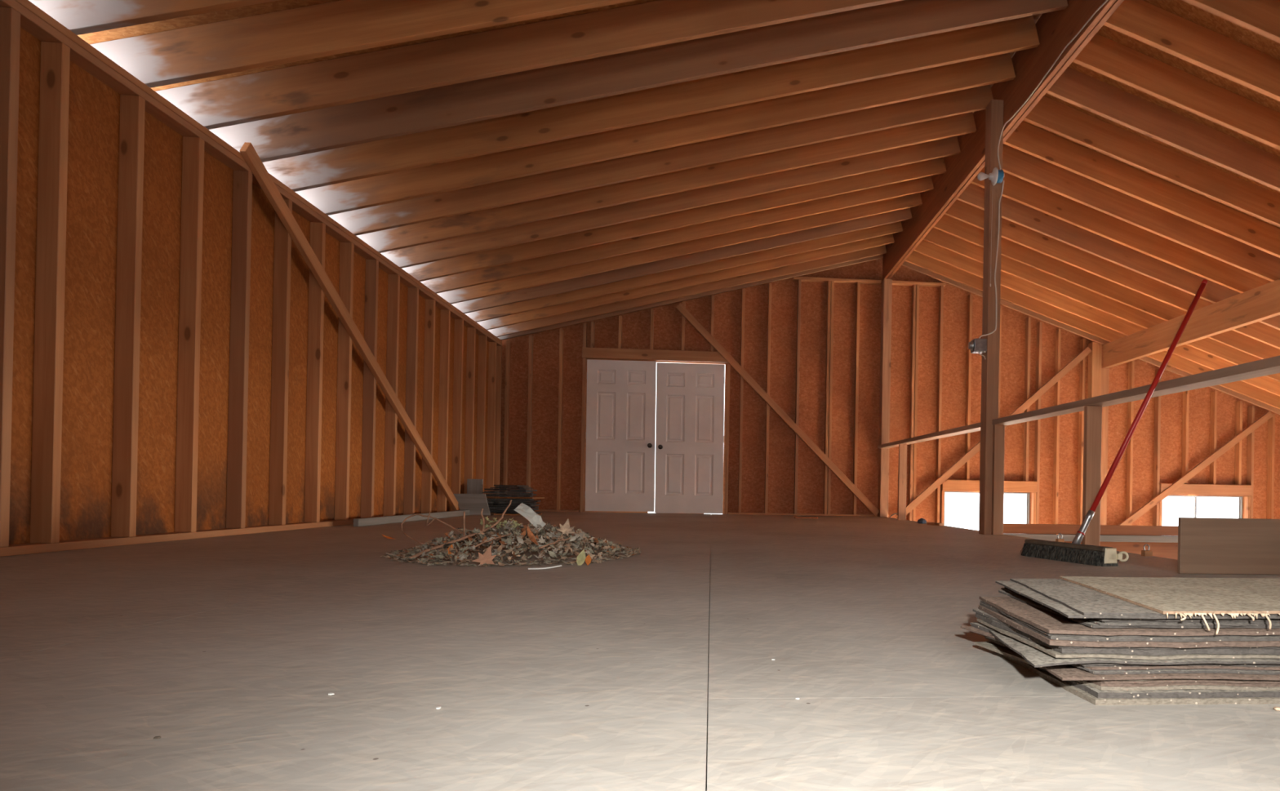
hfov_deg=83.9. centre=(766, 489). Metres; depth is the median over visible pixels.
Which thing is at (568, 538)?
dry twig
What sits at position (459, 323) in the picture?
stud
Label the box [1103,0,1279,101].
rafter
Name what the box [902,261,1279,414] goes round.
rafter
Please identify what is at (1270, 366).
guard rail
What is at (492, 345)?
stud
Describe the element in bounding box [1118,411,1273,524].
brace
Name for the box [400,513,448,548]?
dry twig
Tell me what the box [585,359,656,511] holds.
door
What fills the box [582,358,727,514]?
trim
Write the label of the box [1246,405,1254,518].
stud
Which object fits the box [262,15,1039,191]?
rafter
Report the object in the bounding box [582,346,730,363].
header
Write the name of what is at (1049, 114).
rafter
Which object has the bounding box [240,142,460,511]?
brace
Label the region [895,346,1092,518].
brace
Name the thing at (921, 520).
rag
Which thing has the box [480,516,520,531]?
clump
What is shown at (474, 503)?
board
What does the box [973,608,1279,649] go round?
sheet
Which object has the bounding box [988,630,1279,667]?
sheet
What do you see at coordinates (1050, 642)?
sheet
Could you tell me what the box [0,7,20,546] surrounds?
stud
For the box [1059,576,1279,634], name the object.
rug
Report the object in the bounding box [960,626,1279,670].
sheet
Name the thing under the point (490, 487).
shingles
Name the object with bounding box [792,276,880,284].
plate
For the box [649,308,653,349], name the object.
stud
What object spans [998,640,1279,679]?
sheet
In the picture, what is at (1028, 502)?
window
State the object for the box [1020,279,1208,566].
push broom
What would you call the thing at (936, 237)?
rafter
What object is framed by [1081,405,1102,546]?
post
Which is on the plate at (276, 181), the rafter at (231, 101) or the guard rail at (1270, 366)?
the rafter at (231, 101)
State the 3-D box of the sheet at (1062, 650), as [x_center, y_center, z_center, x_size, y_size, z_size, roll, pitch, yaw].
[0.832,0.256,1.261,0.814,0.015,0.319,1,0,-5]
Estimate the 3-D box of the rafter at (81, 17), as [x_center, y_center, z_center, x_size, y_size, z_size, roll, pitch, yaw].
[-0.777,-2.681,3.266,5.786,1.703,0.038,1,0,-5]
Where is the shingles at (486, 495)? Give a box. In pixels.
[485,495,533,497]
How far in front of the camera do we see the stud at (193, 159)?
3.83 m
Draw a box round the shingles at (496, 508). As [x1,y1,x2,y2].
[488,507,538,510]
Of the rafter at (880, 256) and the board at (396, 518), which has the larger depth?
the rafter at (880, 256)
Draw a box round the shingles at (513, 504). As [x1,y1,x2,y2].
[488,502,539,505]
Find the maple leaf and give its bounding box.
[472,546,496,566]
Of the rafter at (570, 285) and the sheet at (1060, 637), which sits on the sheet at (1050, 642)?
the sheet at (1060, 637)
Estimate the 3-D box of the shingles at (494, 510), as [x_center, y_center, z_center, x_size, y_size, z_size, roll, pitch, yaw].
[-2.992,0.246,8.085,0.510,0.018,0.328,1,0,-2]
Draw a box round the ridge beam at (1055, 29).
[882,0,1124,279]
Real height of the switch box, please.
0.167 m
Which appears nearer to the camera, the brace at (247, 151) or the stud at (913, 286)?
the brace at (247, 151)
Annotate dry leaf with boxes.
[446,544,453,557]
[526,524,537,545]
[555,519,575,535]
[576,549,585,564]
[585,554,591,564]
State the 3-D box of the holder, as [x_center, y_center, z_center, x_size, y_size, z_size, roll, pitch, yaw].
[1.802,-2.123,5.663,0.201,0.963,0.135,1,0,-5]
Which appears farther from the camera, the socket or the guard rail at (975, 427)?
the guard rail at (975, 427)
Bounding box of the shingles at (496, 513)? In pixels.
[493,512,542,515]
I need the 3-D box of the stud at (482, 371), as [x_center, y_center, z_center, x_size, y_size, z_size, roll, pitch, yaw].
[-3.558,-0.835,8.707,0.088,2.165,0.038,1,0,-5]
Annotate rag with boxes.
[917,518,926,523]
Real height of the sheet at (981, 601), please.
0.010 m
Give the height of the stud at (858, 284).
3.270 m
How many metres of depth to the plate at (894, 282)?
9.84 m
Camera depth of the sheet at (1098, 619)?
1.09 m
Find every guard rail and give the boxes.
[877,422,980,448]
[992,355,1279,425]
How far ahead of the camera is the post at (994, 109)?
5.72 m
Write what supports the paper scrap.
on the heap
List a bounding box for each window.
[940,480,1037,525]
[1159,483,1251,518]
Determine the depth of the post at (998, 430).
5.68 m
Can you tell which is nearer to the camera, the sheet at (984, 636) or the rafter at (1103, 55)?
the sheet at (984, 636)
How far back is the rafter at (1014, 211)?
7.68 m
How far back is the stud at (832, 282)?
9.72 m
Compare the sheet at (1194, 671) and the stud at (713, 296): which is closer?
the sheet at (1194, 671)
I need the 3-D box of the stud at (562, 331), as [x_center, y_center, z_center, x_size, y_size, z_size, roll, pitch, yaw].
[-2.800,-0.935,9.476,0.038,2.475,0.088,1,0,-5]
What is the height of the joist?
0.600 m
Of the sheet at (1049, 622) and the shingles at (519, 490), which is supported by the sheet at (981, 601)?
the sheet at (1049, 622)
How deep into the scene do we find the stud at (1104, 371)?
10.04 m
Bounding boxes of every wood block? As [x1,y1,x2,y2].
[1055,533,1064,542]
[1141,543,1152,555]
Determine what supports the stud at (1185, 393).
on the window at (1240, 498)
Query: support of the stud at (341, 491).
on the plate at (63, 545)
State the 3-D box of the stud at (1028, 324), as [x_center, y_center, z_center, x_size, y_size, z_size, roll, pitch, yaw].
[3.721,-1.282,9.991,0.038,2.335,0.088,1,0,-5]
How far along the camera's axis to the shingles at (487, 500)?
7.95 m
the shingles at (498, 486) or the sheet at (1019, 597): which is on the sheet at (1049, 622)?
the sheet at (1019, 597)
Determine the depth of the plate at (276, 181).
5.69 m
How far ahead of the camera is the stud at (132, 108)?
3.42 m
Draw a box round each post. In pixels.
[877,278,892,516]
[897,444,906,519]
[978,99,1003,534]
[991,424,1004,534]
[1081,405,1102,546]
[1087,342,1102,398]
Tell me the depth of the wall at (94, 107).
3.73 m
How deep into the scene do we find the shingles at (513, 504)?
7.96 m
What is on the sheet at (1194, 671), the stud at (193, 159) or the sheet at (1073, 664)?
the sheet at (1073, 664)
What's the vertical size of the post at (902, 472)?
0.930 m
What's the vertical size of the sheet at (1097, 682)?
0.010 m
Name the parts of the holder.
bulb, pull chain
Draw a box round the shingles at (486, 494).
[485,493,536,495]
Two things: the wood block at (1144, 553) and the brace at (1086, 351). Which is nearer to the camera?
the wood block at (1144, 553)
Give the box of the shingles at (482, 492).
[482,492,533,493]
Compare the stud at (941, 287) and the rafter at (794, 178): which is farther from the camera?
the stud at (941, 287)
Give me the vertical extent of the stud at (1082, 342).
3.840 m
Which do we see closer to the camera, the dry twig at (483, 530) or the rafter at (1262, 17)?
the dry twig at (483, 530)
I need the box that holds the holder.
[977,167,1004,286]
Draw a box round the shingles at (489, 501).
[487,501,536,503]
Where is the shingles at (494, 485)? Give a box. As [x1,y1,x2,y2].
[493,484,528,486]
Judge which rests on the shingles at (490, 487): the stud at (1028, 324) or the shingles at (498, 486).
the shingles at (498, 486)
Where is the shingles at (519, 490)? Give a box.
[484,488,537,491]
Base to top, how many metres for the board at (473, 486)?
0.405 m
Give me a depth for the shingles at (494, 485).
7.96 m
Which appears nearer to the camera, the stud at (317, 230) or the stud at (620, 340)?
the stud at (317, 230)
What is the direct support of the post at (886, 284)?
on the floor
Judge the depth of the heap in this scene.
3.09 m
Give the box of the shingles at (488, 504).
[488,504,535,506]
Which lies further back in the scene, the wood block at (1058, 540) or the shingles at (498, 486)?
the shingles at (498, 486)
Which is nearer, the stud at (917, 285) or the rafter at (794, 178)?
the rafter at (794, 178)
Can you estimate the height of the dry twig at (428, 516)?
0.127 m
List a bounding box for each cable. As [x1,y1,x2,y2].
[978,180,1004,338]
[997,0,1108,177]
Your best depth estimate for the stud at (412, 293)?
6.66 m
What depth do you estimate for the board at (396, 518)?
5.99 m
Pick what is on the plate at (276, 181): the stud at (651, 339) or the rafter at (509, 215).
the rafter at (509, 215)
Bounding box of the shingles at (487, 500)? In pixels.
[487,500,540,502]
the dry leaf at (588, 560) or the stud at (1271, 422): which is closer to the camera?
the dry leaf at (588, 560)
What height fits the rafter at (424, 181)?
1.703 m
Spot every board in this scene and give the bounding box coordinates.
[353,509,469,526]
[453,493,490,515]
[466,479,483,493]
[1003,533,1177,542]
[1177,517,1279,574]
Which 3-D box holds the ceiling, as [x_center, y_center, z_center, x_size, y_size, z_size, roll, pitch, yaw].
[2.631,-2.304,4.377,12.750,2.408,11.640,1,0,-5]
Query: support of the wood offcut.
on the floor
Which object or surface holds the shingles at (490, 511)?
on the shingles at (496, 513)
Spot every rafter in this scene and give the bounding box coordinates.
[28,0,279,35]
[90,0,636,88]
[155,0,904,129]
[208,0,1067,162]
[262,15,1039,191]
[295,53,1015,215]
[328,84,993,235]
[356,111,976,253]
[380,136,960,268]
[402,157,946,281]
[420,176,933,293]
[437,192,922,304]
[452,208,911,313]
[464,221,902,322]
[477,234,894,329]
[487,244,886,337]
[497,254,883,340]
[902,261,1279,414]
[905,250,1279,408]
[914,240,1279,395]
[923,227,1279,382]
[933,214,1279,359]
[944,200,1279,349]
[956,182,1279,330]
[971,167,1271,293]
[1002,143,1279,281]
[1004,121,1279,257]
[1023,96,1279,226]
[1046,66,1279,191]
[1072,34,1279,150]
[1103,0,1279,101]
[1182,0,1279,43]
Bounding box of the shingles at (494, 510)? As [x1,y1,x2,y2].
[489,509,534,511]
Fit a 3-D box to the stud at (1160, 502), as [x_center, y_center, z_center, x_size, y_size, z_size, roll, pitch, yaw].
[5.681,0.890,10.140,0.038,1.630,0.088,1,0,-5]
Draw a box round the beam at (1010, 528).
[1003,523,1177,535]
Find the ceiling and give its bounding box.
[76,0,1279,228]
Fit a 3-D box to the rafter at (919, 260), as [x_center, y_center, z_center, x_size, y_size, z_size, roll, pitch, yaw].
[5.153,-2.082,9.847,6.909,2.569,0.038,1,0,-5]
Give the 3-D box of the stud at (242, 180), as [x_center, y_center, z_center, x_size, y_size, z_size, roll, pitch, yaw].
[-3.207,-0.847,4.251,0.088,2.165,0.038,1,0,-5]
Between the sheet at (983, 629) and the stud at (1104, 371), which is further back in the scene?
the stud at (1104, 371)
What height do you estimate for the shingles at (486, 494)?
0.016 m
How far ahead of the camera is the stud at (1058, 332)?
9.99 m
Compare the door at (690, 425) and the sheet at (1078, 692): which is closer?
the sheet at (1078, 692)
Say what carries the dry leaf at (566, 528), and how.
on the heap
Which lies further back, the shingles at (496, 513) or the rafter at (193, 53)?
the shingles at (496, 513)
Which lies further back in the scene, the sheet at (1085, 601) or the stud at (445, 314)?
the stud at (445, 314)
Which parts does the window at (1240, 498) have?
sash, window header, sash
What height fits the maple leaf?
0.083 m
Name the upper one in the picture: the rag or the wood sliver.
the rag
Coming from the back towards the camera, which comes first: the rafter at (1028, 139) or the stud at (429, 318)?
the stud at (429, 318)
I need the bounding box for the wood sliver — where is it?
[1273,706,1279,711]
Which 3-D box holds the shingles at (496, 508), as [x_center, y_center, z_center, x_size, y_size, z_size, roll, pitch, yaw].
[-2.965,0.227,8.081,0.570,0.019,0.352,1,0,-5]
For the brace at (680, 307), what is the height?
2.860 m
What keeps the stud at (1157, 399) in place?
on the floor
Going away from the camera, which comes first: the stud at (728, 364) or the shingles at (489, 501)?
the shingles at (489, 501)
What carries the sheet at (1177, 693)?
on the sheet at (1078, 692)
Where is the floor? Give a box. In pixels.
[0,511,1279,790]
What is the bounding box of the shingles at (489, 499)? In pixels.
[486,497,533,500]
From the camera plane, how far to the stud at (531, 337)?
9.40 m
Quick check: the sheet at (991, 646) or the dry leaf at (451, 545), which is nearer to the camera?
the sheet at (991, 646)
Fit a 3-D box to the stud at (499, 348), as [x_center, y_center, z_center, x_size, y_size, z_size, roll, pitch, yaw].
[-3.608,-0.834,9.348,0.088,2.165,0.038,1,0,-5]
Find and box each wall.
[8,27,488,544]
[499,257,1279,534]
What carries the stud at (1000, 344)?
on the window at (1028, 502)
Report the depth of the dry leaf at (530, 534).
3.03 m
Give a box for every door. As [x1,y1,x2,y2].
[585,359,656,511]
[654,362,724,513]
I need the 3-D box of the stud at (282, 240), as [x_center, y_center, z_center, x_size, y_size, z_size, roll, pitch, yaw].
[-3.238,-0.846,4.656,0.088,2.165,0.038,1,0,-5]
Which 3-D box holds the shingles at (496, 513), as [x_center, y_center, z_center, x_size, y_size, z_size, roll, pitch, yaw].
[-2.882,0.287,8.123,0.503,0.020,0.354,1,0,-15]
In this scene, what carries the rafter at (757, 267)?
on the plate at (276, 181)
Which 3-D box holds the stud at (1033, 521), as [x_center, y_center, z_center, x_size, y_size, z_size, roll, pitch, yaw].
[3.802,0.856,9.992,0.038,1.630,0.088,1,0,-5]
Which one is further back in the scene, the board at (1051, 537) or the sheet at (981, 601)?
the board at (1051, 537)
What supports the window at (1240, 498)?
in the wall at (636, 326)
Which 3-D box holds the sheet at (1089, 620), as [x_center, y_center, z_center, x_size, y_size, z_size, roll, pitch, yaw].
[0.845,0.215,1.302,0.696,0.005,0.399,1,0,-5]
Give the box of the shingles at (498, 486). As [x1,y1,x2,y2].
[494,485,531,488]
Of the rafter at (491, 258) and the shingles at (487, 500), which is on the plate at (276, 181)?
the rafter at (491, 258)
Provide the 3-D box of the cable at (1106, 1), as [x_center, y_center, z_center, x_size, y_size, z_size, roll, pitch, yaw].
[1.997,-2.760,4.631,0.048,0.438,2.205,1,0,-5]
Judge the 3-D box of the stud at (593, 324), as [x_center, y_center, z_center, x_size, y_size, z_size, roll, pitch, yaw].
[-2.367,-2.094,9.514,0.038,0.355,0.088,1,0,-5]
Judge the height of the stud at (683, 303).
0.670 m
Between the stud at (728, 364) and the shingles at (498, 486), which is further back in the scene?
the stud at (728, 364)
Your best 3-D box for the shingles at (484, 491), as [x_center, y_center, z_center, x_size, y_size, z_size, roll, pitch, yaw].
[-2.977,0.025,8.077,0.460,0.015,0.336,1,0,-5]
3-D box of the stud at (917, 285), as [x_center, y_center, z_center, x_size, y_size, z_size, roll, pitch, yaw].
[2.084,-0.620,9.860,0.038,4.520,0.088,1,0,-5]
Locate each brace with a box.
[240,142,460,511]
[675,302,879,515]
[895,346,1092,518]
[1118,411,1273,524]
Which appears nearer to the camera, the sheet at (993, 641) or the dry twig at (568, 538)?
the sheet at (993, 641)
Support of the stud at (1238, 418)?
on the window at (1240, 498)
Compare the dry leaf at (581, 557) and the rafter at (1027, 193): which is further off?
the rafter at (1027, 193)
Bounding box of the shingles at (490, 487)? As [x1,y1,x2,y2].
[489,487,533,488]
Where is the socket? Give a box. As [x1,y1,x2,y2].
[1071,510,1094,543]
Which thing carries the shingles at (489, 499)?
on the shingles at (487, 500)
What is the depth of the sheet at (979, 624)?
1.10 m
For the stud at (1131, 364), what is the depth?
10.08 m
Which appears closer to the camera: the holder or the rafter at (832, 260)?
the holder
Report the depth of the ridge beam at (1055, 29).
5.55 m
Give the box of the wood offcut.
[926,522,943,525]
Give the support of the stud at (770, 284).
on the plate at (755, 513)
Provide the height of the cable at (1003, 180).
1.280 m
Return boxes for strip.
[528,564,561,568]
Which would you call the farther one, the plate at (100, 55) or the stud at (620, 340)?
the stud at (620, 340)
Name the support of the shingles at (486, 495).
on the shingles at (486, 497)
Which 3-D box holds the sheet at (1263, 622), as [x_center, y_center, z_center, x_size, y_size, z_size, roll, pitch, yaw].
[0.849,0.211,1.305,0.683,0.005,0.394,1,0,-5]
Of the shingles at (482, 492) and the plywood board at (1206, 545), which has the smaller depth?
the plywood board at (1206, 545)
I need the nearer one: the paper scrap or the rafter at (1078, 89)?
the paper scrap
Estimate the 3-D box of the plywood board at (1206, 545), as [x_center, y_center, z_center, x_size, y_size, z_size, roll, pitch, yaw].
[2.063,0.242,2.971,0.653,0.236,0.020,1,0,-5]
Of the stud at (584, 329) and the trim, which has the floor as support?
the stud at (584, 329)
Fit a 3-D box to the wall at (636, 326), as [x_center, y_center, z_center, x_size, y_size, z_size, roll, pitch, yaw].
[2.244,-0.917,9.925,11.900,5.121,0.013,1,0,-5]
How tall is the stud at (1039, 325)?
4.063 m
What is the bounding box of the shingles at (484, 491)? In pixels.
[484,490,533,492]
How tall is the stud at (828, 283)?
3.270 m
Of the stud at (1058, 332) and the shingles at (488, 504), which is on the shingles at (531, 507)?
the shingles at (488, 504)
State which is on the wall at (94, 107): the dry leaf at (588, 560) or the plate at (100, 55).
the plate at (100, 55)
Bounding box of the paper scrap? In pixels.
[514,502,546,530]
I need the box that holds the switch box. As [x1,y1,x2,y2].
[968,337,986,359]
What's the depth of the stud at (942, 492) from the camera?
9.85 m
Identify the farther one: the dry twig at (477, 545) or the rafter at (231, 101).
the rafter at (231, 101)
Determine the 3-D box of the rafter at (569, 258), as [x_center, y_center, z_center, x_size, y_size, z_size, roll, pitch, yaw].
[-1.096,-2.670,7.318,5.786,1.703,0.038,1,0,-5]
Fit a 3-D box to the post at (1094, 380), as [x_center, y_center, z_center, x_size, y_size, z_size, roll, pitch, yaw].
[4.690,-0.208,10.050,0.140,3.790,0.115,1,0,-5]
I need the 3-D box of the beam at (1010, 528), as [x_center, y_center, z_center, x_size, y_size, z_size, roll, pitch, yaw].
[3.581,0.379,6.420,3.040,0.088,0.040,1,0,-5]
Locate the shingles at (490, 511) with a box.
[489,511,539,513]
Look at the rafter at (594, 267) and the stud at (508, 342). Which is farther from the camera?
the stud at (508, 342)
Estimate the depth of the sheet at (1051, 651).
1.09 m
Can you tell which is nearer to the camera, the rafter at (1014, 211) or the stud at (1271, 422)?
the rafter at (1014, 211)
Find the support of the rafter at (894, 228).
on the plate at (276, 181)
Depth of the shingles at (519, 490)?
7.96 m
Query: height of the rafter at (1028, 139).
2.569 m
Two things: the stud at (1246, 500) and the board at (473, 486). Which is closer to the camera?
the board at (473, 486)
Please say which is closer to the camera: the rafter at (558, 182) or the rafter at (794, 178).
the rafter at (558, 182)
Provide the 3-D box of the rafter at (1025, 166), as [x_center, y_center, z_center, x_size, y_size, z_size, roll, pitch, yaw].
[5.377,-2.090,7.011,6.909,2.569,0.038,1,0,-5]
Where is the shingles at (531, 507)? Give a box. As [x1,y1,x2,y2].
[488,506,538,508]
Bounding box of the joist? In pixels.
[1064,541,1177,559]
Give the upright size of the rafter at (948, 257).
2.569 m
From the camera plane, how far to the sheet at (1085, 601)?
1.20 m
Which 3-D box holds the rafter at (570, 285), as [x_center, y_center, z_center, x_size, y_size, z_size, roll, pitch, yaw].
[-1.160,-2.668,8.128,5.786,1.703,0.038,1,0,-5]
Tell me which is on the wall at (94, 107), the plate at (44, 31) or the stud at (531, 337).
the plate at (44, 31)
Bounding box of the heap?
[381,519,640,566]
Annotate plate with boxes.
[0,0,262,190]
[0,514,404,556]
[14,0,246,163]
[268,173,502,343]
[275,184,502,346]
[534,509,579,511]
[728,512,875,516]
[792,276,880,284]
[892,280,946,287]
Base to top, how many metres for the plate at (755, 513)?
0.024 m
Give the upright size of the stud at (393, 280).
2.165 m
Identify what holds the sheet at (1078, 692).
on the floor
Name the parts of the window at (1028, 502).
sash, window header, sash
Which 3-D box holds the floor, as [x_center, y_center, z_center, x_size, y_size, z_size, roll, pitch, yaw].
[-0.587,0.334,3.940,5.380,0.030,11.450,1,0,-5]
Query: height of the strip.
0.014 m
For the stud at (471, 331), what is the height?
2.165 m
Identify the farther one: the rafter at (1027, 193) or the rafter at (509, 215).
the rafter at (1027, 193)
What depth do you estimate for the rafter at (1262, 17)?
4.37 m
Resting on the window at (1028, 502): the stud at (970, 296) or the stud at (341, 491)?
the stud at (970, 296)
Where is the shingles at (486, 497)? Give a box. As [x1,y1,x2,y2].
[486,497,544,498]
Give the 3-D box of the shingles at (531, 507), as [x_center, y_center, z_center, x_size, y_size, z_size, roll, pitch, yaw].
[-2.950,0.206,8.086,0.560,0.018,0.300,0,0,-11]
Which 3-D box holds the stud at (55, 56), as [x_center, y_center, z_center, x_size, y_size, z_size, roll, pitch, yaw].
[-3.111,-0.851,3.035,0.088,2.165,0.038,1,0,-5]
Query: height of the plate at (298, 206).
0.037 m
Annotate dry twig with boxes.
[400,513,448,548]
[406,499,511,559]
[426,512,475,542]
[475,533,511,546]
[537,537,570,548]
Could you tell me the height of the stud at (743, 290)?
3.105 m
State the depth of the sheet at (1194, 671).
1.09 m
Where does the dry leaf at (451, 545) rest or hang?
on the heap
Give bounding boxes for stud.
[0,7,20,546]
[30,41,70,542]
[111,94,145,537]
[174,137,204,532]
[226,170,252,528]
[268,199,292,524]
[304,222,325,522]
[334,242,354,519]
[360,259,378,517]
[383,274,399,515]
[403,287,418,514]
[421,299,435,513]
[436,309,450,511]
[450,319,463,511]
[463,327,475,493]
[475,334,486,493]
[485,342,497,502]
[493,346,502,498]
[502,340,510,498]
[525,334,533,493]
[555,328,564,510]
[579,323,586,511]
[590,321,595,347]
[617,315,622,348]
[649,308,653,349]
[681,302,685,350]
[710,295,714,351]
[724,362,730,514]
[737,288,745,512]
[764,283,771,513]
[793,279,800,513]
[823,280,831,514]
[826,280,834,514]
[852,281,860,514]
[907,284,915,520]
[911,284,919,520]
[935,285,943,522]
[939,490,944,523]
[964,293,972,479]
[998,306,1001,417]
[1022,317,1031,481]
[1030,492,1036,524]
[1034,321,1042,524]
[1052,328,1061,524]
[1076,338,1085,524]
[1100,368,1109,524]
[1125,360,1134,535]
[1152,368,1161,525]
[1159,500,1162,525]
[1181,390,1189,484]
[1208,391,1217,484]
[1234,400,1242,484]
[1243,496,1250,518]
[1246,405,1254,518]
[1266,413,1275,519]
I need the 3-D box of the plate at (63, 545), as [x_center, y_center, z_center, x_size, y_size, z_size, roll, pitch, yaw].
[-3.187,0.253,3.745,0.089,0.037,11.270,1,0,-5]
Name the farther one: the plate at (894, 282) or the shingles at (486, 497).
the plate at (894, 282)
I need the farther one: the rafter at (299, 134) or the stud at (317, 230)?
the stud at (317, 230)
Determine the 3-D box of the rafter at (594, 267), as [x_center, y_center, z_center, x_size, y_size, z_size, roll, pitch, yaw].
[-1.128,-2.669,7.723,5.786,1.703,0.038,1,0,-5]
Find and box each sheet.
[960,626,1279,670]
[969,622,1279,665]
[970,631,1279,674]
[971,625,1279,666]
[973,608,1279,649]
[973,631,1279,671]
[974,641,1279,690]
[975,612,1279,655]
[977,604,1279,648]
[977,618,1279,659]
[978,595,1279,635]
[979,602,1279,641]
[980,600,1279,638]
[984,635,1279,680]
[984,637,1279,684]
[986,639,1279,686]
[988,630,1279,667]
[995,581,1279,618]
[998,590,1279,628]
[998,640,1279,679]
[1000,587,1279,626]
[1002,654,1279,705]
[1004,586,1279,623]
[1009,578,1279,616]
[1035,666,1279,698]
[1093,617,1279,622]
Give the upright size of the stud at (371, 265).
2.165 m
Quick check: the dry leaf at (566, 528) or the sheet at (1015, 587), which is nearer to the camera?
the sheet at (1015, 587)
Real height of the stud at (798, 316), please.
3.270 m
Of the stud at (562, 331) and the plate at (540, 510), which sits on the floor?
the plate at (540, 510)

